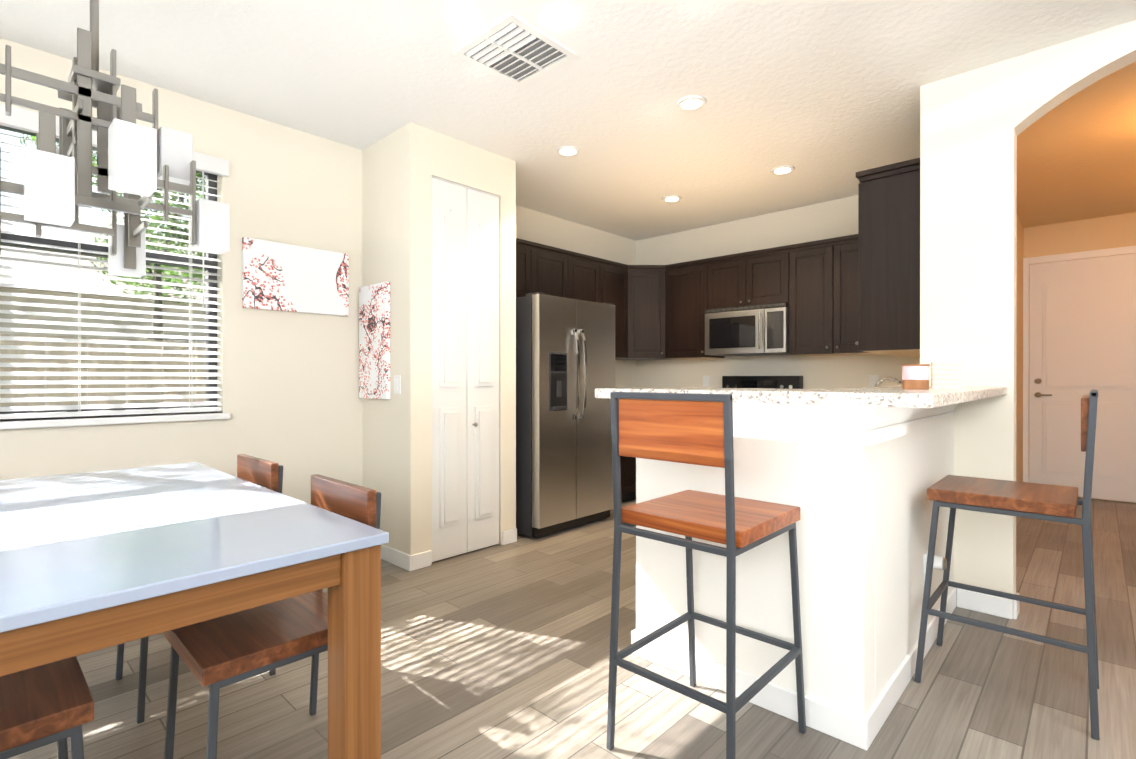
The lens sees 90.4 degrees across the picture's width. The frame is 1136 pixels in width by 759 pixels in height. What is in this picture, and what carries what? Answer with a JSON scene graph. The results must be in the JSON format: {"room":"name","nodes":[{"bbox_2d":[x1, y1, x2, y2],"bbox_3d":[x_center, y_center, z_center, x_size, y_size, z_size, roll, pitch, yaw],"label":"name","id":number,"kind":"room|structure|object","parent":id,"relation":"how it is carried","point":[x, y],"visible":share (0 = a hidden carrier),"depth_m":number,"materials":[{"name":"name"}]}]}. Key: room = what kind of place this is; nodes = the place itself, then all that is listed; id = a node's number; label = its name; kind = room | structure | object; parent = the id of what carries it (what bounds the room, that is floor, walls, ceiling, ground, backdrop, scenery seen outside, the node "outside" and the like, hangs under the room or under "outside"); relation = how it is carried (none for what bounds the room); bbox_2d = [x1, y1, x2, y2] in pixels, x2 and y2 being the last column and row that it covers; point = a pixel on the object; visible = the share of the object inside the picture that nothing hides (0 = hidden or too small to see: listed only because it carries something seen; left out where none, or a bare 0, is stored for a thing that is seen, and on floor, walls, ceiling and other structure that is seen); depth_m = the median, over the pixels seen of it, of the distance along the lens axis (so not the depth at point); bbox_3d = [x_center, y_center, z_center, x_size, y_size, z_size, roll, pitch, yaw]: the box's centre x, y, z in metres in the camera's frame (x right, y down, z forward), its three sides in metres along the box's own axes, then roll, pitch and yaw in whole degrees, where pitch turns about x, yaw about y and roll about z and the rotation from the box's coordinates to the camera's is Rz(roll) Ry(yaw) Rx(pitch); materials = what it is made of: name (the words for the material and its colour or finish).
{"room":"kitchen","nodes":[
{"label":"kitchen","id":0,"kind":"room"},
{"bbox_2d":[0,38,361,503],"bbox_3d":[-3.430,-0.196,1.821,0.200,2.720,5.720,0,0,43],"label":"wall","id":1,"kind":"structure","parent":0,"point":[290,400],"depth_m":3.37,"materials":[{"name":"beige paint"}]},
{"bbox_2d":[0,125,217,419],"bbox_3d":[-2.709,-0.523,2.625,0.070,1.430,1.880,0,0,43],"label":"window","id":2,"kind":"structure","parent":1,"relation":"in","point":[6,236],"depth_m":2.96,"materials":[{"name":"glass"}]},
{"bbox_2d":[0,103,228,418],"bbox_3d":[-2.628,-0.534,2.551,0.090,1.432,1.925,0,0,43],"label":"window blind","id":3,"kind":"object","parent":2,"relation":"attached to","point":[23,119],"visible":0.67,"depth_m":2.85,"materials":[{"name":"white plastic"}]},
{"bbox_2d":[0,412,229,429],"bbox_3d":[-2.679,0.210,2.597,0.235,0.035,1.940,0,0,43],"label":"window sill","id":4,"kind":"structure","parent":1,"relation":"attached to","point":[55,422],"depth_m":2.84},
{"bbox_2d":[242,237,348,315],"bbox_3d":[-1.679,-0.625,3.515,0.031,0.410,0.630,0,0,43],"label":"picture","id":5,"kind":"object","parent":1,"relation":"attached to","point":[276,276],"visible":0.94,"depth_m":3.48},
{"bbox_2d":[362,122,424,554],"bbox_3d":[-1.143,-0.200,3.665,0.610,2.720,0.100,0,0,43],"label":"wall","id":6,"kind":"structure","parent":0,"point":[393,254],"depth_m":3.51,"materials":[{"name":"beige paint"}]},
{"bbox_2d":[359,281,389,398],"bbox_3d":[-1.269,-0.248,3.692,0.360,0.745,0.031,0,0,43],"label":"picture","id":7,"kind":"object","parent":6,"relation":"attached to","point":[374,341],"visible":1,"depth_m":3.66},
{"bbox_2d":[394,376,400,393],"bbox_3d":[-1.067,0.033,3.517,0.075,0.115,0.011,0,0,43],"label":"light switch","id":8,"kind":"object","parent":6,"relation":"attached to","point":[397,384],"visible":1,"depth_m":3.50,"materials":[{"name":"white plastic"}]},
{"bbox_2d":[381,544,414,570],"bbox_3d":[-1.165,1.113,3.613,0.594,0.095,0.018,0,0,43],"label":"baseboard","id":9,"kind":"structure","parent":6,"relation":"attached to","point":[403,560],"depth_m":3.49,"materials":[{"name":"white wood"}]},
{"bbox_2d":[425,128,515,550],"bbox_3d":[-0.667,-0.200,3.800,0.100,2.720,0.750,0,0,43],"label":"wall","id":10,"kind":"structure","parent":0,"point":[448,158],"depth_m":3.94,"materials":[{"name":"beige paint"}]},
{"bbox_2d":[432,176,499,561],"bbox_3d":[-0.663,-0.065,3.735,0.072,2.425,0.555,0,0,43],"label":"bifold closet door","id":11,"kind":"structure","parent":10,"relation":"in","point":[465,369],"depth_m":3.72,"materials":[{"name":"white wood"}]},
{"bbox_2d":[0,0,1135,240],"bbox_3d":[0.808,-1.596,1.803,6.700,0.080,11.500,0,0,43],"label":"ceiling","id":12,"kind":"structure","parent":0,"point":[361,74],"depth_m":2.98,"materials":[{"name":"white paint"}]},
{"bbox_2d":[0,0,229,277],"bbox_3d":[-1.571,-0.949,1.871,0.796,1.215,0.796,0,0,43],"label":"chandelier","id":13,"kind":"object","parent":12,"relation":"hanging from","point":[135,162],"visible":1,"depth_m":1.81,"materials":[{"name":"white glass"}]},
{"bbox_2d":[453,12,577,86],"bbox_3d":[-0.250,-1.550,2.686,0.420,0.015,0.420,0,0,43],"label":"ceiling vent","id":14,"kind":"object","parent":12,"relation":"in","point":[514,49],"visible":1,"depth_m":2.67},
{"bbox_2d":[556,145,580,155],"bbox_3d":[0.001,-1.554,3.837,0.170,0.011,0.170,0,0,43],"label":"recessed light","id":15,"kind":"object","parent":12,"relation":"in","point":[567,150],"visible":1,"depth_m":3.81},
{"bbox_2d":[662,195,681,201],"bbox_3d":[0.895,-1.556,4.862,0.170,0.011,0.170,0,0,43],"label":"recessed light","id":16,"kind":"object","parent":12,"relation":"in","point":[672,198],"visible":0.96,"depth_m":4.83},
{"bbox_2d":[676,95,706,110],"bbox_3d":[0.694,-1.552,3.172,0.170,0.011,0.170,0,0,43],"label":"recessed light","id":17,"kind":"object","parent":12,"relation":"in","point":[691,102],"visible":1,"depth_m":3.15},
{"bbox_2d":[771,165,794,173],"bbox_3d":[1.595,-1.555,4.191,0.170,0.011,0.170,0,0,43],"label":"recessed light","id":18,"kind":"object","parent":12,"relation":"in","point":[785,169],"visible":0.96,"depth_m":4.16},
{"bbox_2d":[8,497,1135,758],"bbox_3d":[0.808,1.189,1.809,6.700,0.050,11.500,0,0,43],"label":"floor","id":19,"kind":"structure","parent":0,"point":[496,651],"depth_m":2.15,"materials":[{"name":"wood"}]},
{"bbox_2d":[0,656,93,758],"bbox_3d":[-1.351,0.749,1.204,0.420,0.832,0.475,0,0,43],"label":"chair","id":20,"kind":"object","parent":19,"relation":"on","point":[45,704],"visible":0.96,"depth_m":1.22,"materials":[{"name":"wood"}]},
{"bbox_2d":[0,462,388,758],"bbox_3d":[-1.465,0.783,1.761,1.830,0.762,0.960,0,0,43],"label":"dining table","id":21,"kind":"object","parent":19,"relation":"on","point":[93,561],"visible":0.96,"depth_m":1.42,"materials":[{"name":"brown wood"}]},
{"bbox_2d":[115,454,282,723],"bbox_3d":[-1.443,0.747,2.216,0.420,0.832,0.475,0,0,43],"label":"chair","id":22,"kind":"object","parent":19,"relation":"on","point":[262,472],"visible":0.21,"depth_m":2.22,"materials":[{"name":"wood"}]},
{"bbox_2d":[163,474,380,758],"bbox_3d":[-0.874,0.748,1.682,0.420,0.832,0.475,0,0,43],"label":"chair","id":23,"kind":"object","parent":19,"relation":"on","point":[216,654],"visible":0.67,"depth_m":1.59,"materials":[{"name":"wood"}]},
{"bbox_2d":[516,292,614,537],"bbox_3d":[-0.206,0.266,4.614,0.950,1.785,0.875,0,0,43],"label":"fridge","id":24,"kind":"object","parent":19,"relation":"on","point":[565,358],"visible":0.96,"depth_m":4.19,"materials":[{"name":"silver metal"}]},
{"bbox_2d":[620,456,635,502],"bbox_3d":[0.240,0.717,5.343,0.630,0.880,0.738,0,0,43],"label":"base cabinet","id":25,"kind":"object","parent":19,"relation":"on","point":[628,476],"visible":0.08,"depth_m":5.17,"materials":[{"name":"brown wood"}]},
{"bbox_3d":[0.849,0.208,4.169,3.124,0.139,3.097,0,0,43],"label":"countertop","id":26,"kind":"structure","parent":25,"relation":"on","visible":0},
{"bbox_2d":[875,377,901,386],"bbox_3d":[2.024,0.111,3.523,0.185,0.256,0.118,0,0,43],"label":"faucet","id":27,"kind":"object","parent":26,"relation":"on","point":[897,381],"visible":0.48,"depth_m":3.50,"materials":[{"name":"silver metal"}]},
{"bbox_2d":[606,392,805,758],"bbox_3d":[0.454,0.601,1.818,0.430,1.126,0.520,0,0,43],"label":"bar stool","id":28,"kind":"object","parent":19,"relation":"on","point":[692,428],"visible":1,"depth_m":1.69,"materials":[{"name":"wood"}]},
{"bbox_2d":[722,376,802,388],"bbox_3d":[1.613,0.562,5.091,0.750,1.190,0.680,0,0,43],"label":"range","id":29,"kind":"object","parent":19,"relation":"on","point":[785,382],"visible":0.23,"depth_m":5.24,"materials":[{"name":"black metal"}]},
{"bbox_2d":[914,390,1099,739],"bbox_3d":[1.667,0.601,2.146,0.520,1.126,0.430,0,0,43],"label":"bar stool","id":30,"kind":"object","parent":19,"relation":"on","point":[1046,502],"visible":1,"depth_m":2.03,"materials":[{"name":"wood"}]},
{"bbox_2d":[516,205,635,387],"bbox_3d":[-0.391,-0.203,5.277,0.200,2.720,3.480,0,0,43],"label":"wall","id":31,"kind":"structure","parent":0,"point":[543,228],"depth_m":5.70,"materials":[{"name":"beige paint"}]},
{"bbox_2d":[516,238,539,297],"bbox_3d":[-0.570,-0.892,4.682,0.350,0.460,0.508,0,0,43],"label":"upper cabinet","id":32,"kind":"object","parent":31,"relation":"attached to","point":[527,253],"depth_m":4.68,"materials":[{"name":"brown wood"}]},
{"bbox_2d":[540,246,567,297],"bbox_3d":[-0.302,-0.893,4.968,0.350,0.460,0.508,0,0,43],"label":"upper cabinet","id":33,"kind":"object","parent":31,"relation":"attached to","point":[553,263],"depth_m":4.91,"materials":[{"name":"brown wood"}]},
{"bbox_2d":[568,251,607,302],"bbox_3d":[0.056,-0.668,5.325,0.384,0.910,0.503,0,0,43],"label":"upper cabinet","id":34,"kind":"object","parent":31,"relation":"attached to","point":[587,275],"depth_m":5.23,"materials":[{"name":"brown wood"}]},
{"bbox_2d":[608,262,627,359],"bbox_3d":[0.332,-0.669,5.619,0.384,0.910,0.535,0,0,43],"label":"upper cabinet","id":35,"kind":"object","parent":31,"relation":"attached to","point":[617,272],"depth_m":5.59,"materials":[{"name":"brown wood"}]},
{"bbox_2d":[636,423,823,701],"bbox_3d":[0.606,0.621,2.185,0.750,1.085,0.134,0,0,43],"label":"kitchen peninsula","id":36,"kind":"structure","parent":0,"point":[774,466],"depth_m":2.03,"materials":[{"name":"white paint"}]},
{"bbox_2d":[595,387,766,402],"bbox_3d":[0.528,0.056,2.225,0.720,0.040,0.468,0,0,43],"label":"countertop","id":37,"kind":"structure","parent":36,"relation":"on","point":[740,395],"depth_m":2.05,"materials":[{"name":"stone"}]},
{"bbox_2d":[631,402,862,748],"bbox_3d":[0.584,0.621,2.094,0.930,1.085,0.060,0,0,43],"label":"trim","id":38,"kind":"structure","parent":36,"relation":"attached to","point":[847,727],"depth_m":1.94,"materials":[{"name":"white wood"}]},
{"bbox_2d":[636,195,919,388],"bbox_3d":[1.929,-0.203,5.382,3.440,2.720,0.150,0,0,43],"label":"wall","id":39,"kind":"structure","parent":0,"point":[825,220],"depth_m":5.33,"materials":[{"name":"beige paint"}]},
{"bbox_2d":[628,265,667,357],"bbox_3d":[0.792,-0.671,5.659,0.335,0.907,0.335,0,0,43],"label":"upper cabinet","id":40,"kind":"object","parent":39,"relation":"attached to","point":[647,284],"depth_m":5.69,"materials":[{"name":"brown wood"}]},
{"bbox_2d":[624,358,679,359],"bbox_3d":[0.785,-0.670,5.894,0.667,0.910,0.668,0,0,43],"label":"upper cabinet","id":41,"kind":"object","parent":39,"relation":"attached to","point":[624,358],"depth_m":5.75,"materials":[{"name":"brown wood"}]},
{"bbox_2d":[668,258,724,358],"bbox_3d":[1.246,-0.669,5.656,0.512,0.910,0.384,0,0,43],"label":"upper cabinet","id":42,"kind":"object","parent":39,"relation":"attached to","point":[687,281],"depth_m":5.52,"materials":[{"name":"brown wood"}]},
{"bbox_2d":[703,376,709,386],"bbox_3d":[1.414,0.018,5.758,0.075,0.115,0.007,0,0,43],"label":"outlet","id":43,"kind":"object","parent":39,"relation":"attached to","point":[706,379],"depth_m":5.75,"materials":[{"name":"white plastic"}]},
{"bbox_2d":[708,254,751,309],"bbox_3d":[1.608,-0.893,5.339,0.448,0.460,0.350,0,0,43],"label":"upper cabinet","id":44,"kind":"object","parent":39,"relation":"attached to","point":[730,278],"depth_m":5.20,"materials":[{"name":"brown wood"}]},
{"bbox_2d":[705,302,789,356],"bbox_3d":[1.693,-0.443,5.188,0.770,0.430,0.452,0,0,43],"label":"microwave","id":45,"kind":"object","parent":44,"relation":"attached to","point":[757,330],"visible":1,"depth_m":5.03,"materials":[{"name":"silver metal"}]},
{"bbox_2d":[752,246,791,304],"bbox_3d":[1.850,-0.893,5.112,0.448,0.460,0.350,0,0,43],"label":"upper cabinet","id":46,"kind":"object","parent":39,"relation":"attached to","point":[769,267],"depth_m":4.94,"materials":[{"name":"brown wood"}]},
{"bbox_2d":[788,238,851,355],"bbox_3d":[2.165,-0.667,4.816,0.418,0.910,0.350,0,0,43],"label":"upper cabinet","id":47,"kind":"object","parent":39,"relation":"attached to","point":[816,270],"depth_m":4.68,"materials":[{"name":"brown wood"}]},
{"bbox_2d":[840,234,867,354],"bbox_3d":[2.407,-0.667,4.589,0.476,0.910,0.350,0,0,43],"label":"upper cabinet","id":48,"kind":"object","parent":39,"relation":"attached to","point":[848,283],"depth_m":4.51,"materials":[{"name":"brown wood"}]},
{"bbox_2d":[868,375,877,386],"bbox_3d":[2.544,0.020,4.697,0.075,0.115,0.007,0,0,43],"label":"outlet","id":49,"kind":"object","parent":39,"relation":"attached to","point":[872,380],"depth_m":4.70,"materials":[{"name":"white plastic"}]},
{"bbox_2d":[896,354,919,357],"bbox_3d":[2.368,-0.685,3.783,0.350,1.030,0.615,0,0,43],"label":"upper cabinet","id":50,"kind":"object","parent":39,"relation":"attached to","point":[907,355],"depth_m":3.91,"materials":[{"name":"brown wood"}]},
{"bbox_2d":[824,411,953,717],"bbox_3d":[1.412,0.620,2.386,0.130,1.085,1.530,0,0,43],"label":"wall","id":51,"kind":"structure","parent":0,"point":[865,505],"depth_m":1.89,"materials":[{"name":"white paint"}]},
{"bbox_2d":[767,386,1007,407],"bbox_3d":[1.386,0.056,2.277,0.460,0.040,1.718,0,0,43],"label":"countertop","id":52,"kind":"structure","parent":51,"relation":"on","point":[894,396],"depth_m":1.70,"materials":[{"name":"stone"}]},
{"bbox_2d":[901,364,929,389],"bbox_3d":[1.280,-0.010,2.076,0.090,0.092,0.090,0,0,43],"label":"candle","id":53,"kind":"object","parent":52,"relation":"on","point":[915,376],"visible":1,"depth_m":2.04,"materials":[{"name":"wax"}]},
{"bbox_2d":[931,361,963,388],"bbox_3d":[1.431,-0.016,2.127,0.100,0.104,0.036,0,0,29],"label":"outlet","id":54,"kind":"object","parent":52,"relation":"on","point":[947,374],"visible":1,"depth_m":2.11,"materials":[{"name":"white plastic"}]},
{"bbox_2d":[863,403,958,749],"bbox_3d":[1.460,0.620,2.310,0.044,1.085,1.574,0,0,43],"label":"trim","id":55,"kind":"structure","parent":51,"relation":"attached to","point":[873,417],"depth_m":2.02,"materials":[{"name":"white wood"}]},
{"bbox_2d":[924,551,946,582],"bbox_3d":[1.564,0.803,2.398,0.075,0.120,0.075,0,0,43],"label":"outlet","id":56,"kind":"object","parent":51,"relation":"attached to","point":[940,563],"visible":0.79,"depth_m":2.38,"materials":[{"name":"white plastic"}]},
{"bbox_2d":[1016,216,1023,481],"bbox_3d":[3.872,-0.203,5.033,0.130,2.720,2.300,0,0,43],"label":"wall","id":57,"kind":"structure","parent":0,"point":[1019,378],"depth_m":5.55,"materials":[{"name":"beige paint"}]},
{"bbox_2d":[956,588,964,600],"bbox_3d":[3.387,1.111,4.414,0.014,0.095,3.870,0,0,43],"label":"baseboard","id":58,"kind":"structure","parent":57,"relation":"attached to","point":[959,592],"depth_m":2.87,"materials":[{"name":"white wood"}]},
{"bbox_2d":[920,20,1135,593],"bbox_3d":[3.099,-0.197,1.938,3.240,2.720,0.130,0,0,43],"label":"wall","id":59,"kind":"structure","parent":0,"point":[975,123],"depth_m":2.81,"materials":[{"name":"beige paint"}]},
{"bbox_2d":[856,162,919,354],"bbox_3d":[2.046,-0.685,3.439,0.350,1.030,0.557,0,0,43],"label":"upper cabinet","id":60,"kind":"object","parent":59,"relation":"attached to","point":[857,294],"depth_m":3.25,"materials":[{"name":"brown wood"}]},
{"bbox_2d":[1023,212,1135,502],"bbox_3d":[5.899,-0.202,4.810,3.390,2.720,0.150,0,0,43],"label":"wall","id":61,"kind":"structure","parent":0,"point":[1108,232],"depth_m":5.52,"materials":[{"name":"beige paint"}]},
{"bbox_2d":[1023,245,1135,502],"bbox_3d":[5.021,-0.046,5.468,0.980,2.405,0.090,0,0,43],"label":"entry door","id":62,"kind":"structure","parent":61,"relation":"in","point":[1079,328],"depth_m":5.50,"materials":[{"name":"white wood"}]},
{"label":"outside","id":63,"kind":"structure","parent":0,"visible":0},
{"bbox_3d":[-19.224,1.331,17.874,44.800,0.100,60.000,0,0,43],"label":"ground","id":64,"kind":"structure","parent":63,"visible":0},
{"bbox_2d":[0,334,205,406],"bbox_3d":[-7.013,0.379,6.407,0.100,1.850,20.000,0,0,43],"label":"fence","id":65,"kind":"object","parent":64,"relation":"on","point":[33,352],"depth_m":7.36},
{"bbox_2d":[0,220,205,406],"bbox_3d":[-15.302,-1.435,13.499,9.900,5.450,18.200,0,0,43],"label":"house","id":66,"kind":"structure","parent":64,"relation":"on","point":[64,286],"depth_m":12.49,"materials":[{"name":"beige"}]},
{"bbox_2d":[20,134,205,402],"bbox_3d":[-7.481,-1.913,10.257,3.395,6.418,3.517,0,0,43],"label":"tree","id":67,"kind":"object","parent":64,"relation":"on","point":[169,235],"depth_m":10.19,"materials":[{"name":"green plant"}]}
]}

